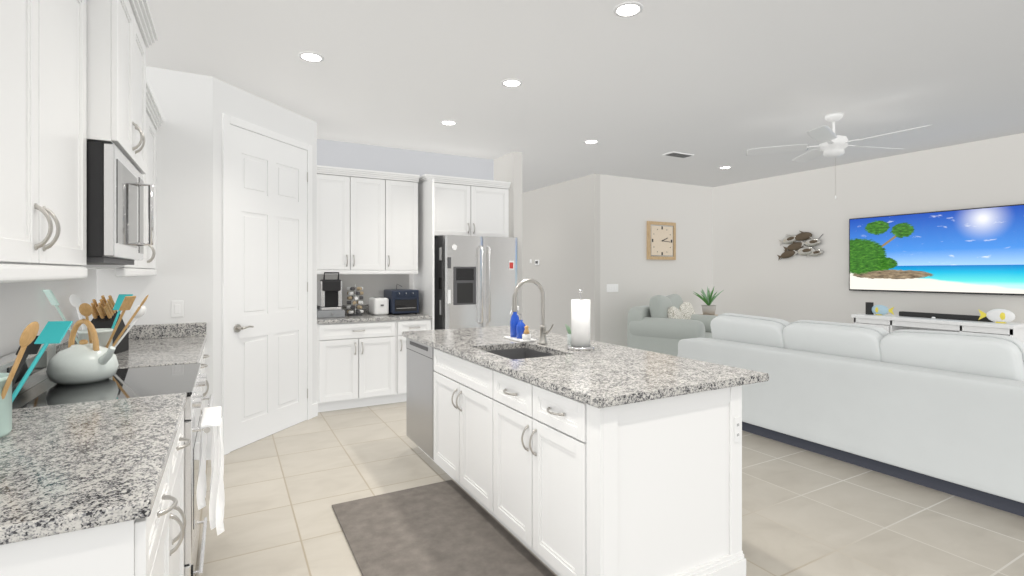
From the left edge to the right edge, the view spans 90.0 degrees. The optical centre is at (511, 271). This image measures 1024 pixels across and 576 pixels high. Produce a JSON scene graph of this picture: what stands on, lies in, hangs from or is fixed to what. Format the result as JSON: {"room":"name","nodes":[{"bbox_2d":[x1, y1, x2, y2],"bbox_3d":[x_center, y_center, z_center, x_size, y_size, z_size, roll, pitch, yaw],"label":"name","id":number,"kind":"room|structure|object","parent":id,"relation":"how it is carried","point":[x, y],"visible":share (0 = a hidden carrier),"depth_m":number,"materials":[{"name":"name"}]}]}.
{"room":"kitchen","nodes":[
{"label":"kitchen","id":0,"kind":"room"},
{"bbox_2d":[0,269,96,357],"bbox_3d":[-2.180,-0.030,2.221,0.100,2.840,12.000,0,0,-29],"label":"wall","id":1,"kind":"structure","parent":0,"point":[23,305],"depth_m":2.38,"materials":[{"name":"paint"}]},
{"bbox_2d":[0,0,55,271],"bbox_3d":[-1.310,-0.533,1.100,0.330,1.028,0.594,0,0,-29],"label":"upper cabinet","id":2,"kind":"object","parent":1,"relation":"attached to","point":[27,27],"depth_m":1.32,"materials":[{"name":"white wood"}]},
{"bbox_2d":[56,335,77,353],"bbox_3d":[-2.048,0.420,2.111,0.020,0.100,3.118,0,0,-29],"label":"backsplash","id":3,"kind":"structure","parent":1,"relation":"attached to","point":[63,345],"depth_m":2.69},
{"bbox_2d":[56,0,91,271],"bbox_3d":[-1.541,-0.533,1.517,0.330,1.028,0.594,0,0,-29],"label":"upper cabinet","id":4,"kind":"object","parent":1,"relation":"attached to","point":[73,17],"depth_m":1.72,"materials":[{"name":"white wood"}]},
{"bbox_2d":[92,0,139,167],"bbox_3d":[-1.755,-0.826,1.994,0.418,0.683,0.439,0,0,-29],"label":"upper cabinet","id":5,"kind":"object","parent":1,"relation":"attached to","point":[115,23],"depth_m":1.91,"materials":[{"name":"white wood"}]},
{"bbox_2d":[86,140,153,264],"bbox_3d":[-1.811,-0.258,2.146,0.469,0.445,0.750,0,0,-29],"label":"microwave","id":6,"kind":"object","parent":5,"relation":"attached to","point":[115,184],"visible":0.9,"depth_m":1.92,"materials":[{"name":"silver metal"}]},
{"bbox_2d":[92,180,143,271],"bbox_3d":[-2.174,-0.533,2.659,0.330,1.028,0.479,0,0,-29],"label":"upper cabinet","id":7,"kind":"object","parent":1,"relation":"attached to","point":[138,266],"depth_m":2.69,"materials":[{"name":"white wood"}]},
{"bbox_2d":[136,12,151,179],"bbox_3d":[-1.911,-0.826,2.274,0.418,0.683,0.438,0,0,-29],"label":"upper cabinet","id":8,"kind":"object","parent":1,"relation":"attached to","point":[145,169],"depth_m":2.52,"materials":[{"name":"white wood"}]},
{"bbox_2d":[144,180,151,271],"bbox_3d":[-2.363,-0.533,3.000,0.330,1.028,0.537,0,0,-29],"label":"upper cabinet","id":9,"kind":"object","parent":1,"relation":"attached to","point":[147,249],"depth_m":3.21,"materials":[{"name":"white wood"}]},
{"bbox_2d":[152,112,159,271],"bbox_3d":[-2.552,-0.533,3.341,0.330,1.028,0.478,0,0,-29],"label":"upper cabinet","id":10,"kind":"object","parent":1,"relation":"attached to","point":[155,123],"depth_m":3.57,"materials":[{"name":"white wood"}]},
{"bbox_2d":[97,66,212,459],"bbox_3d":[-2.542,-0.030,3.679,0.680,2.840,0.100,0,0,-29],"label":"wall","id":11,"kind":"structure","parent":0,"point":[184,200],"depth_m":3.71,"materials":[{"name":"paint"}]},
{"bbox_2d":[127,322,205,339],"bbox_3d":[-2.519,0.420,3.620,0.618,0.100,0.022,0,0,-29],"label":"backsplash","id":12,"kind":"structure","parent":11,"relation":"attached to","point":[152,331],"depth_m":3.63,"materials":[{"name":"grey stone"}]},
{"bbox_2d":[171,301,183,316],"bbox_3d":[-2.411,0.266,3.689,0.075,0.118,0.009,0,0,-29],"label":"light switch","id":13,"kind":"object","parent":11,"relation":"attached to","point":[177,308],"visible":1,"depth_m":3.69,"materials":[{"name":"white plastic"}]},
{"bbox_2d":[213,77,316,451],"bbox_3d":[-2.103,-0.030,4.391,0.100,2.840,1.202,0,0,16],"label":"wall","id":14,"kind":"structure","parent":0,"point":[235,102],"depth_m":4.03,"materials":[{"name":"paint"}]},
{"bbox_2d":[222,113,311,454],"bbox_3d":[-2.047,0.094,4.371,0.018,2.592,1.034,0,0,16],"label":"door frame","id":15,"kind":"structure","parent":14,"relation":"attached to","point":[227,120],"depth_m":3.92,"materials":[{"name":"white wood"}]},
{"bbox_2d":[217,402,317,445],"bbox_3d":[-2.048,1.325,4.376,0.014,0.130,1.202,0,0,16],"label":"baseboard","id":16,"kind":"structure","parent":14,"relation":"attached to","point":[314,409],"depth_m":4.90,"materials":[{"name":"white"}]},
{"bbox_2d":[230,125,307,450],"bbox_3d":[-2.046,0.123,4.377,0.655,2.518,0.648,0,0,-29],"label":"pantry door","id":17,"kind":"structure","parent":14,"relation":"in","point":[268,287],"depth_m":4.32,"materials":[{"name":"white wood"}]},
{"bbox_2d":[409,274,413,288],"bbox_3d":[-1.288,-0.030,6.089,2.350,2.840,0.100,0,0,-29],"label":"wall","id":18,"kind":"structure","parent":0,"point":[411,281],"depth_m":6.08,"materials":[{"name":"paint"}]},
{"bbox_2d":[317,169,356,272],"bbox_3d":[-1.928,-0.533,5.476,0.432,1.028,0.348,0,0,-29],"label":"upper cabinet","id":19,"kind":"object","parent":18,"relation":"attached to","point":[336,188],"depth_m":5.34,"materials":[{"name":"white wood"}]},
{"bbox_2d":[317,305,368,312],"bbox_3d":[-1.682,0.420,5.799,1.176,0.100,0.020,0,0,-29],"label":"backsplash","id":20,"kind":"structure","parent":18,"relation":"attached to","point":[365,308],"depth_m":5.77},
{"bbox_2d":[317,274,408,304],"bbox_3d":[-1.710,0.155,5.797,1.126,0.430,0.002,0,0,-29],"label":"backsplash","id":21,"kind":"structure","parent":18,"relation":"attached to","point":[374,285],"depth_m":5.84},
{"bbox_2d":[357,173,392,272],"bbox_3d":[-1.627,-0.533,5.642,0.491,1.028,0.348,0,0,-29],"label":"upper cabinet","id":22,"kind":"object","parent":18,"relation":"attached to","point":[374,222],"depth_m":5.53,"materials":[{"name":"white wood"}]},
{"bbox_2d":[317,139,493,180],"bbox_3d":[-1.220,-1.250,6.069,2.246,0.400,0.002,0,0,-29],"label":"wall","id":23,"kind":"structure","parent":18,"relation":"attached to","point":[331,153],"depth_m":6.01,"materials":[{"name":"white paint"}]},
{"bbox_2d":[393,177,420,272],"bbox_3d":[-1.326,-0.533,5.809,0.433,1.028,0.348,0,0,-29],"label":"upper cabinet","id":24,"kind":"object","parent":18,"relation":"attached to","point":[406,190],"depth_m":5.70,"materials":[{"name":"white wood"}]},
{"bbox_2d":[421,177,476,240],"bbox_3d":[-0.790,-0.729,6.055,0.585,0.638,0.438,0,0,-29],"label":"upper cabinet","id":25,"kind":"object","parent":18,"relation":"attached to","point":[448,206],"depth_m":5.84,"materials":[{"name":"white wood"}]},
{"bbox_2d":[494,151,521,319],"bbox_3d":[-0.807,-0.030,7.768,0.120,2.840,3.630,0,0,-29],"label":"wall","id":26,"kind":"structure","parent":0,"point":[507,167],"depth_m":6.20,"materials":[{"name":"paint"}]},
{"bbox_2d":[477,181,508,236],"bbox_3d":[-0.390,-0.729,6.276,0.566,0.638,0.438,0,0,-29],"label":"upper cabinet","id":27,"kind":"object","parent":26,"relation":"attached to","point":[492,200],"depth_m":6.12,"materials":[{"name":"white wood"}]},
{"bbox_2d":[522,174,599,341],"bbox_3d":[0.536,-0.030,8.872,0.100,2.840,3.000,0,0,-29],"label":"wall","id":28,"kind":"structure","parent":0,"point":[561,232],"depth_m":8.29,"materials":[{"name":"paint"}]},
{"bbox_2d":[146,0,1023,192],"bbox_3d":[1.375,-1.500,4.192,8.270,0.100,12.240,0,0,-29],"label":"ceiling","id":29,"kind":"structure","parent":0,"point":[712,86],"depth_m":3.74,"materials":[{"name":"paint"}]},
{"bbox_2d":[298,52,323,61],"bbox_3d":[-1.351,-1.446,3.447,0.164,0.006,0.164,0,0,-29],"label":"recessed light","id":30,"kind":"object","parent":29,"relation":"in","point":[311,57],"visible":1,"depth_m":3.44,"materials":[{"name":"white"}]},
{"bbox_2d":[440,120,456,124],"bbox_3d":[-0.614,-1.446,4.965,0.164,0.006,0.164,0,0,-29],"label":"recessed light","id":31,"kind":"object","parent":29,"relation":"in","point":[447,122],"visible":1,"depth_m":4.95,"materials":[{"name":"white"}]},
{"bbox_2d":[501,79,521,86],"bbox_3d":[-0.001,-1.446,3.921,0.164,0.006,0.164,0,0,-29],"label":"recessed light","id":32,"kind":"object","parent":29,"relation":"in","point":[511,82],"visible":1,"depth_m":3.91,"materials":[{"name":"white"}]},
{"bbox_2d":[584,140,598,143],"bbox_3d":[0.881,-1.446,5.691,0.164,0.006,0.164,0,0,-29],"label":"recessed light","id":33,"kind":"object","parent":29,"relation":"in","point":[591,141],"visible":1,"depth_m":5.67,"materials":[{"name":"white"}]},
{"bbox_2d":[613,2,642,16],"bbox_3d":[0.641,-1.446,2.825,0.164,0.006,0.164,0,0,-29],"label":"recessed light","id":34,"kind":"object","parent":29,"relation":"in","point":[628,9],"visible":1,"depth_m":2.82,"materials":[{"name":"white"}]},
{"bbox_2d":[662,152,693,157],"bbox_3d":[2.052,-1.442,6.317,0.360,0.013,0.180,0,0,-29],"label":"ceiling vent","id":35,"kind":"object","parent":29,"relation":"in","point":[678,154],"visible":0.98,"depth_m":6.31,"materials":[{"name":"white metal"}]},
{"bbox_2d":[746,113,932,198],"bbox_3d":[3.005,-1.064,4.692,1.434,0.770,1.374,0,0,-29],"label":"ceiling fan","id":36,"kind":"object","parent":29,"relation":"hanging from","point":[832,144],"visible":1,"depth_m":4.72,"materials":[{"name":"white metal"}]},
{"bbox_2d":[195,401,1023,575],"bbox_3d":[1.375,1.440,4.192,8.270,0.100,12.240,0,0,-29],"label":"floor","id":37,"kind":"structure","parent":0,"point":[806,512],"depth_m":2.97,"materials":[{"name":"tile"}]},
{"bbox_2d":[0,428,179,575],"bbox_3d":[-1.180,0.948,1.172,0.628,0.885,0.594,0,0,-29],"label":"base cabinet","id":38,"kind":"object","parent":37,"relation":"on","point":[149,547],"depth_m":1.04,"materials":[{"name":"white wood"}]},
{"bbox_2d":[0,392,186,547],"bbox_3d":[-1.287,0.488,1.375,0.638,0.035,1.092,0,0,-29],"label":"countertop","id":39,"kind":"structure","parent":38,"relation":"on","point":[72,469],"depth_m":1.25,"materials":[{"name":"grey stone"}]},
{"bbox_2d":[0,321,72,437],"bbox_3d":[-1.562,0.280,1.562,0.267,0.378,0.456,0,0,-29],"label":"utensil crock","id":40,"kind":"object","parent":39,"relation":"on","point":[31,341],"visible":1,"depth_m":1.51,"materials":[{"name":"teal ceramic"}]},
{"bbox_2d":[0,344,224,575],"bbox_3d":[-1.678,0.860,2.220,0.757,1.060,0.750,0,0,-29],"label":"range","id":41,"kind":"object","parent":37,"relation":"on","point":[38,388],"visible":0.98,"depth_m":2.12,"materials":[{"name":"black glass"}]},
{"bbox_2d":[46,319,118,384],"bbox_3d":[-1.857,0.338,2.224,0.252,0.271,0.252,0,0,-29],"label":"kettle","id":42,"kind":"object","parent":41,"relation":"on","point":[83,361],"visible":1,"depth_m":2.16,"materials":[{"name":"white ceramic"}]},
{"bbox_2d":[196,406,224,535],"bbox_3d":[-1.312,0.854,2.234,0.103,0.472,0.308,0,0,-29],"label":"towel","id":43,"kind":"object","parent":41,"relation":"hanging from","point":[211,416],"depth_m":2.15,"materials":[{"name":"white fabric"}]},
{"bbox_2d":[71,356,203,444],"bbox_3d":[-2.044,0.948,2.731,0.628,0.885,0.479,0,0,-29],"label":"base cabinet","id":44,"kind":"object","parent":37,"relation":"on","point":[201,357],"depth_m":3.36,"materials":[{"name":"white wood"}]},
{"bbox_2d":[115,336,205,368],"bbox_3d":[-2.228,0.488,3.074,0.638,0.035,1.260,0,0,-29],"label":"countertop","id":45,"kind":"structure","parent":44,"relation":"on","point":[173,350],"depth_m":2.99,"materials":[{"name":"grey stone"}]},
{"bbox_2d":[43,290,148,348],"bbox_3d":[-2.137,0.277,2.660,0.398,0.384,0.462,0,0,-29],"label":"utensil crock","id":46,"kind":"object","parent":45,"relation":"on","point":[123,303],"visible":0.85,"depth_m":2.62,"materials":[{"name":"white ceramic"}]},
{"bbox_2d":[91,295,128,353],"bbox_3d":[-2.332,0.300,2.957,0.110,0.337,0.228,0,0,-14],"label":"knife block","id":47,"kind":"object","parent":45,"relation":"on","point":[104,313],"visible":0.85,"depth_m":2.90,"materials":[{"name":"grey"}]},
{"bbox_2d":[180,404,187,575],"bbox_3d":[-1.411,0.948,1.589,0.628,0.885,0.594,0,0,-29],"label":"base cabinet","id":48,"kind":"object","parent":37,"relation":"on","point":[182,516],"depth_m":1.93,"materials":[{"name":"white wood"}]},
{"bbox_2d":[204,340,207,407],"bbox_3d":[-2.422,0.948,3.413,0.628,0.885,0.478,0,0,-29],"label":"base cabinet","id":49,"kind":"object","parent":37,"relation":"on","point":[205,356],"depth_m":3.56,"materials":[{"name":"white wood"}]},
{"bbox_2d":[317,317,404,411],"bbox_3d":[-1.674,0.948,5.456,0.858,0.885,0.628,0,0,-29],"label":"base cabinet","id":50,"kind":"object","parent":37,"relation":"on","point":[360,363],"depth_m":5.19,"materials":[{"name":"white wood"}]},
{"bbox_2d":[317,313,432,320],"bbox_3d":[-1.532,0.488,5.529,1.176,0.035,0.638,0,0,-29],"label":"countertop","id":51,"kind":"structure","parent":50,"relation":"on","point":[365,316],"depth_m":5.33,"materials":[{"name":"grey stone"}]},
{"bbox_2d":[317,272,344,317],"bbox_3d":[-1.929,0.235,5.398,0.260,0.468,0.367,0,0,-29],"label":"coffee maker","id":52,"kind":"object","parent":51,"relation":"on","point":[329,298],"visible":1,"depth_m":5.28,"materials":[{"name":"grey plastic"}]},
{"bbox_2d":[347,285,363,315],"bbox_3d":[-1.694,0.303,5.532,0.173,0.332,0.173,0,0,-29],"label":"pod carousel","id":53,"kind":"object","parent":51,"relation":"on","point":[355,311],"visible":1,"depth_m":5.50,"materials":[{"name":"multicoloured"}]},
{"bbox_2d":[369,297,388,314],"bbox_3d":[-1.479,0.376,5.690,0.160,0.187,0.292,0,0,-29],"label":"toaster","id":54,"kind":"object","parent":51,"relation":"on","point":[378,305],"visible":1,"depth_m":5.58,"materials":[{"name":"white plastic"}]},
{"bbox_2d":[384,286,418,314],"bbox_3d":[-1.252,0.303,5.790,0.305,0.332,0.414,0,0,-29],"label":"toaster oven","id":55,"kind":"object","parent":51,"relation":"on","point":[402,301],"visible":0.92,"depth_m":5.64,"materials":[{"name":"blue metal"}]},
{"bbox_2d":[405,317,432,400],"bbox_3d":[-1.219,0.948,5.708,0.456,0.885,0.628,0,0,-29],"label":"base cabinet","id":56,"kind":"object","parent":37,"relation":"on","point":[411,323],"depth_m":5.47,"materials":[{"name":"white wood"}]},
{"bbox_2d":[332,480,554,575],"bbox_3d":[-0.368,1.383,2.557,0.765,0.012,1.510,0,0,-29],"label":"rug","id":57,"kind":"object","parent":37,"relation":"on","point":[449,528],"visible":0.98,"depth_m":2.66,"materials":[{"name":"grey fabric"}]},
{"bbox_2d":[434,235,517,329],"bbox_3d":[-0.472,0.495,6.012,0.916,1.790,0.766,0,0,-29],"label":"fridge","id":58,"kind":"object","parent":37,"relation":"on","point":[475,281],"visible":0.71,"depth_m":5.70,"materials":[{"name":"grey metal"}]},
{"bbox_2d":[402,333,745,575],"bbox_3d":[0.102,0.948,3.167,0.874,0.885,2.399,0,0,-29],"label":"kitchen island","id":59,"kind":"object","parent":37,"relation":"on","point":[556,456],"depth_m":2.23,"materials":[{"name":"white wood"}]},
{"bbox_2d":[406,329,701,408],"bbox_3d":[-0.037,0.488,3.095,0.535,0.035,2.450,0,0,-29],"label":"island countertop","id":60,"kind":"structure","parent":59,"relation":"on","point":[607,384],"depth_m":2.39,"materials":[{"name":"grey stone"}]},
{"bbox_2d":[504,306,536,341],"bbox_3d":[0.055,0.355,3.552,0.120,0.228,0.260,0,0,-29],"label":"soap tray","id":61,"kind":"object","parent":60,"relation":"on","point":[519,331],"visible":0.92,"depth_m":3.52,"materials":[{"name":"white plastic"}]},
{"bbox_2d":[512,279,553,343],"bbox_3d":[0.130,0.255,3.271,0.261,0.427,0.124,0,0,-29],"label":"faucet","id":62,"kind":"object","parent":60,"relation":"on","point":[542,337],"visible":1,"depth_m":3.33,"materials":[{"name":"silver metal"}]},
{"bbox_2d":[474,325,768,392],"bbox_3d":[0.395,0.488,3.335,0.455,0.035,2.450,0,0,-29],"label":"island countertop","id":63,"kind":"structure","parent":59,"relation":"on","point":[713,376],"depth_m":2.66,"materials":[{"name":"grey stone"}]},
{"bbox_2d":[565,324,570,344],"bbox_3d":[0.382,0.404,3.328,0.087,0.131,0.080,0,0,-29],"label":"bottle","id":64,"kind":"object","parent":63,"relation":"on","point":[568,335],"visible":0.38,"depth_m":3.32,"materials":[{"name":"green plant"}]},
{"bbox_2d":[567,289,594,350],"bbox_3d":[0.422,0.286,3.138,0.172,0.366,0.172,0,0,-29],"label":"paper towel","id":65,"kind":"object","parent":63,"relation":"on","point":[580,324],"visible":1,"depth_m":3.09,"materials":[{"name":"white paper"}]},
{"bbox_2d":[734,416,739,442],"bbox_3d":[1.019,0.713,2.313,0.039,0.115,0.007,0,0,-29],"label":"outlet","id":66,"kind":"object","parent":59,"relation":"attached to","point":[736,429],"visible":1,"depth_m":2.31,"materials":[{"name":"white plastic"}]},
{"bbox_2d":[627,294,715,355],"bbox_3d":[2.364,0.858,7.297,1.030,1.064,1.200,0,0,40],"label":"armchair","id":67,"kind":"object","parent":37,"relation":"on","point":[662,324],"visible":0.54,"depth_m":7.03,"materials":[{"name":"fabric"}]},
{"bbox_2d":[677,313,1023,516],"bbox_3d":[2.744,0.891,4.168,1.040,0.998,2.730,0,0,-29],"label":"sofa","id":68,"kind":"object","parent":37,"relation":"on","point":[942,411],"visible":0.94,"depth_m":3.49,"materials":[{"name":"grey"}]},
{"bbox_2d":[851,313,1023,343],"bbox_3d":[4.795,0.960,5.848,0.409,0.860,1.520,0,0,-29],"label":"media console","id":69,"kind":"object","parent":37,"relation":"on","point":[888,323],"visible":0.29,"depth_m":5.68,"materials":[{"name":"white wood"}]},
{"bbox_3d":[3.099,1.037,8.064,0.480,0.705,0.480,0,0,-29],"label":"side table","id":70,"kind":"object","parent":37,"relation":"on","visible":0},
{"bbox_2d":[693,286,721,314],"bbox_3d":[3.094,0.455,8.066,0.467,0.458,0.431,0,0,-29],"label":"potted plant","id":71,"kind":"object","parent":70,"relation":"on","point":[708,308],"visible":0.98,"depth_m":8.01,"materials":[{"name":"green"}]},
{"bbox_2d":[600,174,712,346],"bbox_3d":[2.345,-0.030,8.217,2.430,2.840,0.100,0,0,-29],"label":"wall","id":72,"kind":"structure","parent":0,"point":[630,208],"depth_m":8.01,"materials":[{"name":"paint"}]},
{"bbox_2d":[607,284,617,291],"bbox_3d":[1.507,0.240,7.690,0.193,0.108,0.009,0,0,-29],"label":"light switch","id":73,"kind":"object","parent":72,"relation":"attached to","point":[612,287],"visible":1,"depth_m":7.68,"materials":[{"name":"white plastic"}]},
{"bbox_2d":[647,221,675,259],"bbox_3d":[2.384,-0.497,8.159,0.600,0.600,0.036,0,0,-29],"label":"clock","id":74,"kind":"object","parent":72,"relation":"attached to","point":[661,240],"visible":1,"depth_m":8.14,"materials":[{"name":"brown wood"}]},
{"bbox_2d":[713,133,1023,323],"bbox_3d":[5.633,-0.030,4.895,0.100,2.840,9.100,0,0,-29],"label":"wall","id":75,"kind":"structure","parent":0,"point":[755,221],"depth_m":6.99,"materials":[{"name":"paint"}]},
{"bbox_2d":[777,231,822,260],"bbox_3d":[4.149,-0.386,7.399,0.052,0.429,0.676,0,0,-29],"label":"artwork","id":76,"kind":"object","parent":75,"relation":"attached to","point":[799,247],"visible":0.98,"depth_m":7.37,"materials":[{"name":"silver metal"}]},
{"bbox_2d":[849,204,1023,295],"bbox_3d":[4.906,-0.231,6.041,0.052,0.949,1.730,0,0,-29],"label":"tv","id":77,"kind":"object","parent":75,"relation":"attached to","point":[971,251],"visible":1,"depth_m":5.90,"materials":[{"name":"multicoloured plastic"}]}
]}

